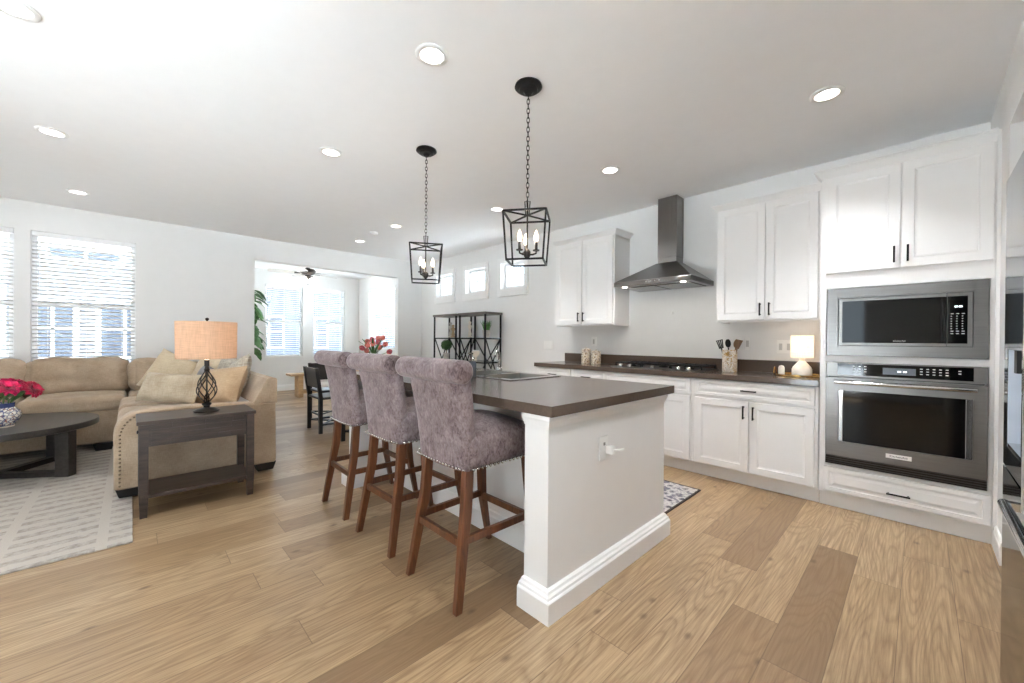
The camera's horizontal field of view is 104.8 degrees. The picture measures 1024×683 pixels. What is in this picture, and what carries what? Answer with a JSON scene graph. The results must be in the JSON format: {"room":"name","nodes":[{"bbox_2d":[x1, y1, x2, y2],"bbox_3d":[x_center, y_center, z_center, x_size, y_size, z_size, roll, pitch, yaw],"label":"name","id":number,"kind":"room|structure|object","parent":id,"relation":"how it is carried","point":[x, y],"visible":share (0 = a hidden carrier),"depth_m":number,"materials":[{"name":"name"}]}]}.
{"room":"open-plan kitchen","nodes":[
{"label":"open-plan kitchen","id":0,"kind":"room"},
{"bbox_2d":[0,197,421,400],"bbox_3d":[-4.834,-0.223,5.269,8.170,2.743,0.140,0,0,-44],"label":"wall","id":1,"kind":"structure","parent":0,"point":[183,273],"depth_m":5.47,"materials":[{"name":"paint"}]},
{"bbox_2d":[0,232,13,357],"bbox_3d":[-5.956,-0.446,4.176,0.876,1.660,0.130,0,0,-44],"label":"window","id":2,"kind":"structure","parent":1,"relation":"in","point":[11,235],"depth_m":4.46,"materials":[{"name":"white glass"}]},
{"bbox_2d":[0,227,13,358],"bbox_3d":[-5.931,-0.458,4.151,0.860,1.632,0.061,0,0,-44],"label":"window blind","id":3,"kind":"object","parent":2,"relation":"attached to","point":[2,229],"visible":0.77,"depth_m":4.42,"materials":[{"name":"white plastic"}]},
{"bbox_2d":[0,231,135,361],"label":"window","id":4,"kind":"structure","parent":1,"relation":"in","point":[33,238],"depth_m":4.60,"materials":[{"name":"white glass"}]},
{"bbox_2d":[32,231,134,359],"bbox_3d":[-5.219,-0.455,4.840,0.856,1.632,0.061,0,0,-44],"label":"window blind","id":5,"kind":"object","parent":4,"relation":"attached to","point":[34,233],"visible":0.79,"depth_m":4.81,"materials":[{"name":"white plastic"}]},
{"bbox_2d":[254,268,358,384],"bbox_3d":[-5.223,-0.244,9.162,3.320,2.743,0.140,0,0,-44],"label":"wall","id":6,"kind":"structure","parent":0,"point":[277,368],"depth_m":9.36,"materials":[{"name":"paint"}]},
{"bbox_2d":[265,286,302,357],"bbox_3d":[-5.268,-0.462,9.110,0.768,1.660,0.130,0,0,-44],"label":"window","id":7,"kind":"structure","parent":6,"relation":"in","point":[300,290],"depth_m":9.20,"materials":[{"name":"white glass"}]},
{"bbox_2d":[265,284,301,356],"bbox_3d":[-5.244,-0.474,9.085,0.752,1.632,0.061,0,0,-44],"label":"window blind","id":8,"kind":"object","parent":7,"relation":"attached to","point":[269,285],"visible":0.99,"depth_m":9.06,"materials":[{"name":"white plastic"}]},
{"bbox_2d":[277,382,328,390],"bbox_3d":[-5.179,1.061,9.112,3.320,0.135,0.016,0,0,-44],"label":"baseboard","id":9,"kind":"structure","parent":6,"relation":"attached to","point":[323,384],"depth_m":9.16,"materials":[{"name":"white wood"}]},
{"bbox_2d":[313,290,343,356],"bbox_3d":[-4.560,-0.460,9.794,0.759,1.660,0.130,0,0,-44],"label":"window","id":10,"kind":"structure","parent":6,"relation":"in","point":[342,320],"depth_m":10.03,"materials":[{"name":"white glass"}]},
{"bbox_2d":[313,288,343,355],"bbox_3d":[-4.536,-0.471,9.769,0.743,1.632,0.061,0,0,-44],"label":"window blind","id":11,"kind":"object","parent":10,"relation":"attached to","point":[315,289],"visible":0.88,"depth_m":9.76,"materials":[{"name":"white plastic"}]},
{"bbox_2d":[0,389,1001,682],"bbox_3d":[-3.039,1.231,3.406,8.470,0.120,11.700,0,0,-44],"label":"floor","id":12,"kind":"structure","parent":0,"point":[221,583],"depth_m":1.83,"materials":[{"name":"brown wood"}]},
{"bbox_2d":[0,444,132,575],"bbox_3d":[-4.486,1.155,2.775,2.612,0.010,3.795,0,0,-44],"label":"area rug","id":13,"kind":"object","parent":12,"relation":"on","point":[44,520],"visible":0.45,"depth_m":2.67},
{"bbox_2d":[0,412,98,478],"bbox_3d":[-4.329,0.924,3.310,1.200,0.448,1.200,0,0,-44],"label":"coffee table","id":14,"kind":"object","parent":13,"relation":"on","point":[59,429],"visible":0.97,"depth_m":3.36,"materials":[{"name":"brown wood"}]},
{"bbox_2d":[0,402,21,427],"bbox_3d":[-4.193,0.602,3.236,0.224,0.197,0.224,0,0,-44],"label":"flower vase","id":15,"kind":"object","parent":14,"relation":"on","point":[10,414],"visible":0.98,"depth_m":3.22,"materials":[{"name":"blue ceramic"}]},
{"bbox_2d":[0,380,21,403],"bbox_3d":[-4.120,0.492,3.207,0.170,0.360,0.250,1,0,26],"label":"peony","id":16,"kind":"object","parent":15,"relation":"in","point":[8,386],"visible":0.98,"depth_m":3.22,"materials":[{"name":"pink plant"}]},
{"bbox_2d":[10,381,44,402],"bbox_3d":[-4.058,0.501,3.282,0.219,0.344,0.156,0,0,-44],"label":"peony","id":17,"kind":"object","parent":15,"relation":"in","point":[31,387],"visible":0.99,"depth_m":3.29,"materials":[{"name":"pink plant"}]},
{"bbox_2d":[0,356,276,497],"bbox_3d":[-4.635,0.660,3.184,4.162,0.971,2.892,0,0,-44],"label":"sectional sofa","id":18,"kind":"object","parent":13,"relation":"on","point":[106,387],"visible":0.53,"depth_m":3.80,"materials":[{"name":"beige fabric"}]},
{"bbox_2d":[0,396,24,405],"bbox_3d":[-5.284,0.644,3.745,0.765,0.190,0.788,0,0,-44],"label":"seat cushion","id":19,"kind":"object","parent":18,"relation":"on","point":[21,398],"depth_m":4.03,"materials":[{"name":"beige fabric"}]},
{"bbox_2d":[0,358,26,396],"bbox_3d":[-5.457,0.387,3.928,0.850,0.445,0.313,0,0,-44],"label":"cushion","id":20,"kind":"object","parent":18,"relation":"on","point":[12,368],"depth_m":4.09,"materials":[{"name":"beige fabric"}]},
{"bbox_2d":[15,390,126,413],"bbox_3d":[-4.724,0.645,4.288,0.767,0.189,0.786,0,0,-44],"label":"seat cushion","id":21,"kind":"object","parent":18,"relation":"on","point":[90,401],"depth_m":4.09,"materials":[{"name":"beige fabric"}]},
{"bbox_2d":[24,356,129,393],"bbox_3d":[-4.896,0.391,4.479,0.838,0.442,0.310,0,0,-44],"label":"cushion","id":22,"kind":"object","parent":18,"relation":"on","point":[55,375],"depth_m":4.39,"materials":[{"name":"beige fabric"}]},
{"bbox_2d":[128,390,138,396],"bbox_3d":[-4.138,0.657,4.854,0.847,0.177,0.786,0,0,-44],"label":"seat cushion","id":23,"kind":"object","parent":18,"relation":"on","point":[130,392],"depth_m":4.57,"materials":[{"name":"beige fabric"}]},
{"bbox_2d":[126,357,155,389],"bbox_3d":[-4.441,0.404,4.885,0.295,0.422,0.478,1,0,34],"label":"cushion","id":24,"kind":"object","parent":18,"relation":"on","point":[136,369],"depth_m":4.70,"materials":[{"name":"beige fabric"}]},
{"bbox_2d":[118,396,171,412],"bbox_3d":[-3.597,0.662,4.237,0.887,0.181,0.836,0,0,-44],"label":"seat cushion","id":25,"kind":"object","parent":18,"relation":"on","point":[130,401],"depth_m":3.86,"materials":[{"name":"beige fabric"}]},
{"bbox_2d":[117,403,194,420],"bbox_3d":[-3.004,0.669,3.626,0.886,0.180,0.837,0,0,-44],"label":"sofa armrest","id":26,"kind":"object","parent":18,"relation":"on","point":[124,410],"depth_m":3.54,"materials":[{"name":"beige fabric"}]},
{"bbox_2d":[136,348,196,385],"bbox_3d":[-3.949,0.383,4.561,0.632,0.614,0.248,0,0,1],"label":"throw pillow","id":27,"kind":"object","parent":18,"relation":"on","point":[166,363],"visible":0.35,"depth_m":4.52,"materials":[{"name":"beige fabric"}]},
{"bbox_2d":[135,372,204,403],"bbox_3d":[-3.187,0.433,3.685,0.610,0.281,0.214,0,0,4],"label":"throw pillow","id":28,"kind":"object","parent":18,"relation":"on","point":[156,387],"visible":0.98,"depth_m":3.61,"materials":[{"name":"fabric"}]},
{"bbox_2d":[191,359,220,374],"bbox_3d":[-3.524,0.382,4.595,0.608,0.583,0.234,1,0,21],"label":"throw pillow","id":29,"kind":"object","parent":18,"relation":"on","point":[214,363],"visible":0.14,"depth_m":4.55,"materials":[{"name":"beige fabric"}]},
{"bbox_2d":[195,366,247,402],"bbox_3d":[-2.768,0.416,3.755,0.586,0.385,0.242,1,0,19],"label":"throw pillow","id":30,"kind":"object","parent":18,"relation":"on","point":[230,382],"visible":0.63,"depth_m":3.65,"materials":[{"name":"beige fabric"}]},
{"bbox_2d":[217,358,237,368],"bbox_3d":[-3.174,0.365,4.391,0.224,0.531,0.550,0,0,-44],"label":"throw pillow","id":31,"kind":"object","parent":18,"relation":"on","point":[224,363],"visible":0.14,"depth_m":4.34,"materials":[{"name":"beige fabric"}]},
{"bbox_2d":[229,354,251,391],"bbox_3d":[-2.840,0.369,4.075,0.561,0.505,0.209,1,0,39],"label":"throw pillow","id":32,"kind":"object","parent":18,"relation":"on","point":[246,360],"visible":0.34,"depth_m":3.98,"materials":[{"name":"beige fabric"}]},
{"bbox_2d":[136,404,255,519],"bbox_3d":[-2.370,0.855,2.975,0.674,0.646,0.413,0,0,-44],"label":"side table","id":33,"kind":"object","parent":12,"relation":"on","point":[175,426],"visible":0.99,"depth_m":2.87,"materials":[{"name":"grey wood"}]},
{"bbox_2d":[148,464,246,498],"bbox_3d":[-2.372,1.040,2.975,0.624,0.025,0.385,0,0,-44],"label":"shelf","id":34,"kind":"object","parent":33,"relation":"attached to","point":[162,486],"depth_m":2.94,"materials":[{"name":"grey wood"}]},
{"bbox_2d":[174,318,236,412],"bbox_3d":[-2.324,0.174,3.006,0.380,0.714,0.380,0,0,-44],"label":"table lamp","id":35,"kind":"object","parent":33,"relation":"on","point":[194,340],"visible":1,"depth_m":2.88,"materials":[{"name":"fabric"}]},
{"bbox_2d":[204,360,209,370],"bbox_3d":[-2.324,0.184,3.006,0.037,0.085,0.038,0,0,-44],"label":"socket","id":36,"kind":"object","parent":35,"relation":"attached to","point":[206,362],"depth_m":2.99,"materials":[{"name":"metal"}]},
{"bbox_2d":[254,290,267,360],"bbox_3d":[-5.255,0.046,7.932,0.519,2.174,0.589,0,0,-6],"label":"potted plant","id":37,"kind":"object","parent":12,"relation":"on","point":[258,341],"visible":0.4,"depth_m":7.98,"materials":[{"name":"green plant"}]},
{"bbox_2d":[286,373,316,397],"bbox_3d":[-3.945,0.900,8.576,1.650,0.480,0.380,0,0,-44],"label":"bench","id":38,"kind":"object","parent":12,"relation":"on","point":[299,377],"visible":0.42,"depth_m":8.06,"materials":[{"name":"brown wood"}]},
{"bbox_2d":[303,366,333,433],"bbox_3d":[-2.448,0.750,5.271,0.502,0.835,0.486,0,0,-44],"label":"dining chair","id":39,"kind":"object","parent":12,"relation":"on","point":[312,376],"visible":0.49,"depth_m":5.09,"materials":[{"name":"black wood"}]},
{"bbox_2d":[308,363,331,417],"bbox_3d":[-2.744,0.744,5.960,0.486,0.835,0.502,0,0,-44],"label":"dining chair","id":40,"kind":"object","parent":12,"relation":"on","point":[322,371],"visible":0.23,"depth_m":5.95,"materials":[{"name":"black wood"}]},
{"bbox_2d":[340,424,348,441],"bbox_3d":[-1.707,0.758,4.604,0.502,0.835,0.486,0,0,-44],"label":"dining chair","id":41,"kind":"object","parent":12,"relation":"on","point":[343,431],"visible":0.02,"depth_m":4.63,"materials":[{"name":"black wood"}]},
{"bbox_2d":[314,350,418,520],"bbox_3d":[-1.074,0.627,2.946,0.618,1.123,0.524,0,0,-43],"label":"bar stool","id":42,"kind":"object","parent":12,"relation":"on","point":[348,404],"visible":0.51,"depth_m":2.73,"materials":[{"name":"fabric"}]},
{"bbox_2d":[346,353,460,558],"bbox_3d":[-0.642,0.632,2.500,0.524,1.123,0.618,1,0,45],"label":"bar stool","id":43,"kind":"object","parent":12,"relation":"on","point":[391,415],"visible":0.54,"depth_m":2.28,"materials":[{"name":"fabric"}]},
{"bbox_2d":[433,313,472,359],"bbox_3d":[-1.042,0.353,6.882,0.367,1.636,0.680,0,0,-44],"label":"etagere shelf","id":44,"kind":"object","parent":12,"relation":"on","point":[455,315],"visible":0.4,"depth_m":6.76,"materials":[{"name":"black metal"}]},
{"bbox_2d":[441,339,451,358],"bbox_3d":[-1.156,0.131,6.950,0.200,0.339,0.200,0,0,-44],"label":"topiary","id":45,"kind":"object","parent":44,"relation":"on","point":[446,344],"visible":1,"depth_m":6.90,"materials":[{"name":"plant"}]},
{"bbox_2d":[395,356,524,616],"bbox_3d":[-0.207,0.638,2.049,0.618,1.123,0.524,0,0,-44],"label":"bar stool","id":46,"kind":"object","parent":12,"relation":"on","point":[453,434],"visible":0.91,"depth_m":1.86,"materials":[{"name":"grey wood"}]},
{"bbox_2d":[458,311,502,368],"bbox_3d":[-0.523,0.360,6.344,0.367,1.636,0.680,0,0,-44],"label":"etagere shelf","id":47,"kind":"object","parent":12,"relation":"on","point":[484,313],"visible":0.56,"depth_m":6.22,"materials":[{"name":"black metal"}]},
{"bbox_2d":[482,330,489,337],"bbox_3d":[-0.402,-0.121,6.202,0.127,0.115,0.128,0,0,-44],"label":"pot","id":48,"kind":"object","parent":47,"relation":"on","point":[487,331],"depth_m":6.16,"materials":[{"name":"ceramic"}]},
{"bbox_2d":[481,320,491,337],"bbox_3d":[-0.401,-0.203,6.206,0.177,0.279,0.181,1,0,32],"label":"potted grass","id":49,"kind":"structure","parent":47,"relation":"on","point":[488,325],"depth_m":6.17,"materials":[{"name":"plant"}]},
{"bbox_2d":[341,368,673,626],"bbox_3d":[-0.198,0.732,2.903,1.220,0.927,2.282,0,0,-44],"label":"kitchen island","id":50,"kind":"object","parent":12,"relation":"on","point":[587,519],"visible":0.65,"depth_m":2.01,"materials":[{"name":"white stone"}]},
{"bbox_2d":[356,368,673,417],"bbox_3d":[-0.191,0.292,2.910,1.202,0.048,2.275,0,0,-44],"label":"island countertop","id":51,"kind":"structure","parent":50,"relation":"on","point":[551,397],"depth_m":2.15,"materials":[{"name":"brown stone"}]},
{"bbox_2d":[468,353,475,376],"bbox_3d":[-0.303,0.175,2.953,0.069,0.182,0.075,0,0,-44],"label":"soap dispenser","id":52,"kind":"object","parent":51,"relation":"on","point":[471,361],"visible":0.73,"depth_m":2.93,"materials":[{"name":"silver metal"}]},
{"bbox_2d":[468,361,475,376],"bbox_3d":[-0.301,0.206,2.952,0.069,0.120,0.070,0,0,-44],"label":"bottle","id":53,"kind":"object","parent":52,"relation":"attached to","point":[473,363],"depth_m":2.93,"materials":[{"name":"clear glass"}]},
{"bbox_2d":[494,350,501,370],"bbox_3d":[-0.121,0.165,3.502,0.059,0.185,0.199,0,0,6],"label":"sink faucet","id":54,"kind":"object","parent":51,"relation":"on","point":[499,368],"visible":0.99,"depth_m":3.52,"materials":[{"name":"silver metal"}]},
{"bbox_2d":[476,369,560,380],"bbox_3d":[-0.090,0.340,3.186,0.540,0.160,0.800,0,0,-44],"label":"sink","id":55,"kind":"object","parent":51,"relation":"in","point":[492,373],"visible":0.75,"depth_m":3.23,"materials":[{"name":"silver metal"}]},
{"bbox_2d":[476,370,514,374],"bbox_3d":[-0.232,0.339,3.311,0.428,0.159,0.342,0,0,-44],"label":"basin","id":56,"kind":"object","parent":55,"relation":"in","point":[478,372],"depth_m":3.51,"materials":[{"name":"metal"}]},
{"bbox_2d":[482,373,549,378],"bbox_3d":[0.031,0.342,3.039,0.428,0.159,0.342,0,0,-44],"label":"basin","id":57,"kind":"object","parent":55,"relation":"in","point":[506,375],"depth_m":3.21,"materials":[{"name":"metal"}]},
{"bbox_2d":[599,435,607,460],"bbox_3d":[0.468,0.543,2.014,0.075,0.120,0.008,0,0,-44],"label":"island outlet","id":58,"kind":"object","parent":50,"relation":"attached to","point":[603,441],"visible":0.96,"depth_m":2.01,"materials":[{"name":"white plastic"}]},
{"bbox_2d":[606,445,623,454],"bbox_3d":[0.524,0.554,2.008,0.087,0.042,0.046,1,0,35],"label":"night light","id":59,"kind":"object","parent":58,"relation":"attached to","point":[610,449],"visible":1,"depth_m":2.00,"materials":[{"name":"white plastic"}]},
{"bbox_2d":[537,367,571,375],"bbox_3d":[0.688,0.757,4.978,0.622,0.872,0.539,0,0,-44],"label":"base cabinet","id":60,"kind":"object","parent":12,"relation":"on","point":[542,370],"visible":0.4,"depth_m":4.76,"materials":[{"name":"white wood"}]},
{"bbox_2d":[571,369,606,378],"bbox_3d":[1.032,0.762,4.621,0.622,0.872,0.450,0,0,-44],"label":"base cabinet","id":61,"kind":"object","parent":12,"relation":"on","point":[574,372],"visible":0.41,"depth_m":4.41,"materials":[{"name":"white wood"}]},
{"bbox_2d":[605,372,693,471],"bbox_3d":[1.513,0.768,4.124,0.622,0.872,0.930,0,0,-44],"label":"base cabinet","id":62,"kind":"object","parent":12,"relation":"on","point":[678,406],"visible":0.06,"depth_m":3.71,"materials":[{"name":"white wood"}]},
{"bbox_2d":[663,480,700,513],"bbox_3d":[0.580,1.192,3.658,0.701,0.011,1.990,0,0,-44],"label":"kitchen mat","id":63,"kind":"object","parent":12,"relation":"on","point":[675,494],"visible":0.24,"depth_m":3.08,"materials":[{"name":"white fabric"}]},
{"bbox_2d":[692,378,819,501],"bbox_3d":[2.156,0.776,3.459,0.622,0.872,0.915,0,0,-44],"label":"base cabinet","id":64,"kind":"object","parent":12,"relation":"on","point":[765,436],"visible":1,"depth_m":3.22,"materials":[{"name":"white wood"}]},
{"bbox_2d":[534,353,819,386],"bbox_3d":[1.491,0.245,4.164,0.602,0.160,2.868,0,0,-44],"label":"countertop","id":65,"kind":"structure","parent":64,"relation":"on","point":[759,371],"depth_m":3.78,"materials":[{"name":"brown stone"}]},
{"bbox_2d":[581,347,590,362],"bbox_3d":[0.928,0.170,4.939,0.120,0.200,0.120,0,0,-44],"label":"canister","id":66,"kind":"object","parent":65,"relation":"on","point":[586,353],"visible":0.94,"depth_m":4.89,"materials":[{"name":"beige ceramic"}]},
{"bbox_2d":[591,350,600,363],"bbox_3d":[1.021,0.184,4.799,0.120,0.175,0.120,0,0,-44],"label":"canister","id":67,"kind":"object","parent":65,"relation":"on","point":[595,355],"visible":1,"depth_m":4.75,"materials":[{"name":"beige ceramic"}]},
{"bbox_2d":[610,361,717,371],"bbox_3d":[1.560,0.252,4.104,0.480,0.052,0.930,0,0,-44],"label":"gas cooktop","id":68,"kind":"object","parent":65,"relation":"in","point":[688,367],"visible":1,"depth_m":3.98,"materials":[{"name":"metal"}]},
{"bbox_2d":[722,350,737,371],"bbox_3d":[2.075,0.182,3.763,0.133,0.205,0.128,0,0,-44],"label":"utensil crock","id":69,"kind":"object","parent":65,"relation":"on","point":[729,357],"visible":0.97,"depth_m":3.71,"materials":[{"name":"ceramic"}]},
{"bbox_2d":[735,339,742,353],"bbox_3d":[2.112,0.126,3.706,0.012,0.296,0.102,0,0,-44],"label":"wooden spatula","id":70,"kind":"object","parent":69,"relation":"in","point":[738,343],"visible":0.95,"depth_m":3.70,"materials":[{"name":"brown wood"}]},
{"bbox_2d":[773,366,819,377],"bbox_3d":[2.413,0.253,3.322,0.344,0.072,0.354,0,0,-44],"label":"serving tray","id":71,"kind":"object","parent":65,"relation":"on","point":[787,374],"visible":0.6,"depth_m":3.28,"materials":[{"name":"gold metal"}]},
{"bbox_2d":[790,336,813,375],"bbox_3d":[2.430,0.117,3.306,0.158,0.332,0.158,0,0,-44],"label":"lamp","id":72,"kind":"object","parent":71,"relation":"on","point":[802,347],"visible":0.94,"depth_m":3.25,"materials":[{"name":"beige ceramic"}]},
{"bbox_2d":[814,127,998,543],"bbox_3d":[2.756,-0.020,2.841,0.624,2.478,0.872,0,0,-44],"label":"tall cabinet","id":73,"kind":"object","parent":12,"relation":"on","point":[927,213],"visible":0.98,"depth_m":2.58,"materials":[{"name":"white wood"}]},
{"bbox_2d":[825,362,988,490],"bbox_3d":[2.733,0.522,2.783,0.598,0.738,0.762,0,0,-44],"label":"wall oven","id":74,"kind":"object","parent":73,"relation":"in","point":[924,422],"visible":1,"depth_m":2.58,"materials":[{"name":"silver metal"}]},
{"bbox_2d":[827,279,989,358],"bbox_3d":[2.731,-0.137,2.772,0.420,0.481,0.761,0,0,-44],"label":"microwave","id":75,"kind":"object","parent":73,"relation":"in","point":[949,319],"visible":1,"depth_m":2.59,"materials":[{"name":"silver metal"}]},
{"bbox_2d":[997,151,1023,682],"bbox_3d":[1.625,0.317,0.825,0.915,1.745,0.782,0,0,-44],"label":"refrigerator","id":76,"kind":"object","parent":12,"relation":"on","point":[1011,506],"visible":1,"depth_m":1.24,"materials":[{"name":"metal"}]},
{"bbox_2d":[0,0,1023,279],"bbox_3d":[-3.016,-1.632,3.393,8.470,0.120,11.700,0,0,-44],"label":"ceiling","id":77,"kind":"structure","parent":0,"point":[214,115],"depth_m":2.55,"materials":[{"name":"paint"}]},
{"bbox_2d":[0,0,41,21],"bbox_3d":[-2.325,-1.555,1.837,0.176,0.009,0.176,0,0,-44],"label":"recessed light","id":78,"kind":"object","parent":77,"relation":"in","point":[18,9],"visible":1,"depth_m":1.85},
{"bbox_2d":[34,126,69,138],"bbox_3d":[-3.455,-1.569,2.964,0.176,0.009,0.176,0,0,-44],"label":"recessed light","id":79,"kind":"object","parent":77,"relation":"in","point":[52,132],"visible":1,"depth_m":2.96,"materials":[{"name":"white plastic"}]},
{"bbox_2d":[66,189,89,195],"bbox_3d":[-4.612,-1.584,4.192,0.176,0.009,0.176,0,0,-44],"label":"recessed light","id":80,"kind":"object","parent":77,"relation":"in","point":[78,192],"visible":1,"depth_m":4.19,"materials":[{"name":"white plastic"}]},
{"bbox_2d":[268,267,336,284],"bbox_3d":[-4.132,-1.364,7.936,1.332,0.474,1.302,0,0,-44],"label":"ceiling fan","id":81,"kind":"object","parent":77,"relation":"hanging from","point":[306,273],"visible":0.91,"depth_m":7.82,"materials":[{"name":"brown metal"}]},
{"bbox_2d":[319,147,342,157],"bbox_3d":[-1.489,-1.555,3.247,0.176,0.009,0.176,0,0,-44],"label":"recessed light","id":82,"kind":"object","parent":77,"relation":"in","point":[327,151],"visible":1,"depth_m":3.24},
{"bbox_2d":[409,145,442,283],"bbox_3d":[-0.697,-1.017,3.201,0.260,1.069,0.260,0,0,-13],"label":"lantern pendant","id":83,"kind":"object","parent":77,"relation":"hanging from","point":[426,151],"visible":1,"depth_m":3.18,"materials":[{"name":"black metal"}]},
{"bbox_2d":[415,43,447,66],"bbox_3d":[-0.432,-1.541,2.130,0.176,0.009,0.176,0,0,-44],"label":"recessed light","id":84,"kind":"object","parent":77,"relation":"in","point":[429,54],"visible":1,"depth_m":2.12,"materials":[{"name":"white plastic"}]},
{"bbox_2d":[502,77,550,266],"bbox_3d":[0.095,-1.007,2.381,0.260,1.069,0.260,1,0,10],"label":"lantern pendant","id":85,"kind":"object","parent":77,"relation":"hanging from","point":[528,87],"visible":1,"depth_m":2.36,"materials":[{"name":"black metal"}]},
{"bbox_2d":[600,166,619,174],"bbox_3d":[0.881,-1.537,3.548,0.176,0.009,0.176,0,0,-44],"label":"recessed light","id":86,"kind":"object","parent":77,"relation":"in","point":[608,170],"visible":1,"depth_m":3.54,"materials":[{"name":"white plastic"}]},
{"bbox_2d":[809,85,845,102],"bbox_3d":[1.945,-1.524,2.437,0.176,0.009,0.176,0,0,-44],"label":"recessed light","id":87,"kind":"object","parent":77,"relation":"in","point":[828,93],"visible":1,"depth_m":2.43,"materials":[{"name":"white plastic"}]},
{"bbox_2d":[359,122,990,372],"bbox_3d":[-0.001,-0.189,6.255,0.150,2.743,11.600,0,0,-44],"label":"wall","id":88,"kind":"structure","parent":0,"point":[528,321],"depth_m":4.64,"materials":[{"name":"paint"}]},
{"bbox_2d":[371,288,394,349],"bbox_3d":[-3.032,-0.541,9.378,0.130,1.470,1.410,0,0,-44],"label":"window","id":89,"kind":"structure","parent":88,"relation":"in","point":[393,288],"depth_m":9.50,"materials":[{"name":"clear glass"}]},
{"bbox_2d":[369,285,394,348],"bbox_3d":[-3.057,-0.553,9.354,0.061,1.442,1.394,0,0,-44],"label":"window blind","id":90,"kind":"object","parent":89,"relation":"attached to","point":[389,287],"visible":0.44,"depth_m":9.31,"materials":[{"name":"white plastic"}]},
{"bbox_2d":[434,268,455,303],"bbox_3d":[-1.270,-1.028,7.438,0.035,0.610,0.670,0,0,-44],"label":"trim","id":91,"kind":"structure","parent":88,"relation":"attached to","point":[448,299],"depth_m":7.36,"materials":[{"name":"white wood"}]},
{"bbox_2d":[440,275,451,296],"bbox_3d":[-1.189,-1.048,7.516,0.070,0.410,0.520,0,0,-44],"label":"window","id":92,"kind":"structure","parent":88,"relation":"in","point":[445,281],"depth_m":7.60,"materials":[{"name":"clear glass"}]},
{"bbox_2d":[462,262,488,300],"bbox_3d":[-0.628,-1.020,6.774,0.035,0.610,0.687,0,0,-44],"label":"trim","id":93,"kind":"structure","parent":88,"relation":"attached to","point":[479,295],"depth_m":6.73,"materials":[{"name":"white wood"}]},
{"bbox_2d":[469,269,484,292],"bbox_3d":[-0.547,-1.040,6.852,0.070,0.410,0.537,0,0,-44],"label":"window","id":94,"kind":"structure","parent":88,"relation":"in","point":[476,277],"depth_m":6.91,"materials":[{"name":"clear glass"}]},
{"bbox_2d":[497,255,528,296],"bbox_3d":[0.007,-1.012,6.116,0.035,0.610,0.670,0,0,-44],"label":"trim","id":95,"kind":"structure","parent":88,"relation":"attached to","point":[524,290],"depth_m":6.11,"materials":[{"name":"white wood"}]},
{"bbox_2d":[505,261,523,288],"bbox_3d":[0.088,-1.032,6.194,0.070,0.410,0.520,0,0,-44],"label":"window","id":96,"kind":"structure","parent":88,"relation":"in","point":[513,275],"depth_m":6.28,"materials":[{"name":"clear glass"}]},
{"bbox_2d":[544,341,552,348],"bbox_3d":[0.516,0.049,5.603,0.008,0.120,0.170,0,0,-44],"label":"light switch","id":97,"kind":"object","parent":88,"relation":"attached to","point":[547,344],"visible":1,"depth_m":5.60,"materials":[{"name":"white plastic"}]},
{"bbox_2d":[551,228,632,326],"bbox_3d":[0.961,-0.732,4.874,0.384,1.085,0.953,0,0,-44],"label":"upper cabinet","id":98,"kind":"object","parent":88,"relation":"attached to","point":[588,266],"visible":1,"depth_m":4.67,"materials":[{"name":"white wood"}]},
{"bbox_2d":[614,195,713,291],"bbox_3d":[1.569,-1.049,4.099,0.586,0.974,0.802,0,0,-44],"label":"range hood","id":99,"kind":"object","parent":88,"relation":"attached to","point":[670,272],"visible":1,"depth_m":4.13,"materials":[{"name":"metal"}]},
{"bbox_2d":[565,353,819,373],"bbox_3d":[1.710,0.222,4.355,0.021,0.112,2.838,0,0,-44],"label":"backsplash","id":100,"kind":"structure","parent":88,"relation":"attached to","point":[742,364],"depth_m":4.03,"materials":[{"name":"brown stone"}]},
{"bbox_2d":[745,337,749,349],"bbox_3d":[2.264,0.021,3.794,0.008,0.120,0.040,0,0,-44],"label":"wall outlet","id":101,"kind":"object","parent":88,"relation":"attached to","point":[747,339],"visible":1,"depth_m":3.79,"materials":[{"name":"white plastic"}]},
{"bbox_2d":[711,182,821,323],"bbox_3d":[2.278,-0.715,3.511,0.384,1.085,0.854,0,0,-44],"label":"upper cabinet","id":102,"kind":"object","parent":88,"relation":"attached to","point":[769,245],"visible":0.9,"depth_m":3.36,"materials":[{"name":"white wood"}]},
{"bbox_2d":[777,340,790,353],"bbox_3d":[2.473,0.049,3.579,0.008,0.120,0.120,0,0,-44],"label":"wall outlet","id":103,"kind":"object","parent":88,"relation":"attached to","point":[783,346],"visible":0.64,"depth_m":3.58,"materials":[{"name":"white plastic"}]},
{"bbox_2d":[991,19,1023,535],"bbox_3d":[0.402,-0.158,-0.149,8.170,2.743,0.120,0,0,-44],"label":"wall","id":104,"kind":"structure","parent":0,"point":[1008,115],"depth_m":2.20,"materials":[{"name":"paint"}]},
{"bbox_2d":[991,129,1001,546],"bbox_3d":[3.081,-0.016,2.537,0.577,2.478,0.016,0,0,-44],"label":"trim","id":105,"kind":"structure","parent":104,"relation":"attached to","point":[999,142],"depth_m":2.34,"materials":[{"name":"white wood"}]},
{"bbox_2d":[993,525,1001,565],"bbox_3d":[2.764,1.155,2.244,0.280,0.135,0.016,0,0,-44],"label":"baseboard","id":106,"kind":"structure","parent":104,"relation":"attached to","point":[997,538],"depth_m":2.22,"materials":[{"name":"white wood"}]},
{"label":"outside","id":107,"kind":"structure","parent":0,"visible":0},
{"bbox_3d":[-15.743,1.347,19.883,55.000,0.100,29.550,0,0,-44],"label":"lawn","id":108,"kind":"structure","parent":107,"visible":0},
{"bbox_2d":[267,286,340,354],"bbox_3d":[-12.057,-1.738,23.060,9.100,6.100,6.650,0,0,-44],"label":"house","id":109,"kind":"structure","parent":108,"relation":"on","point":[295,326],"depth_m":19.97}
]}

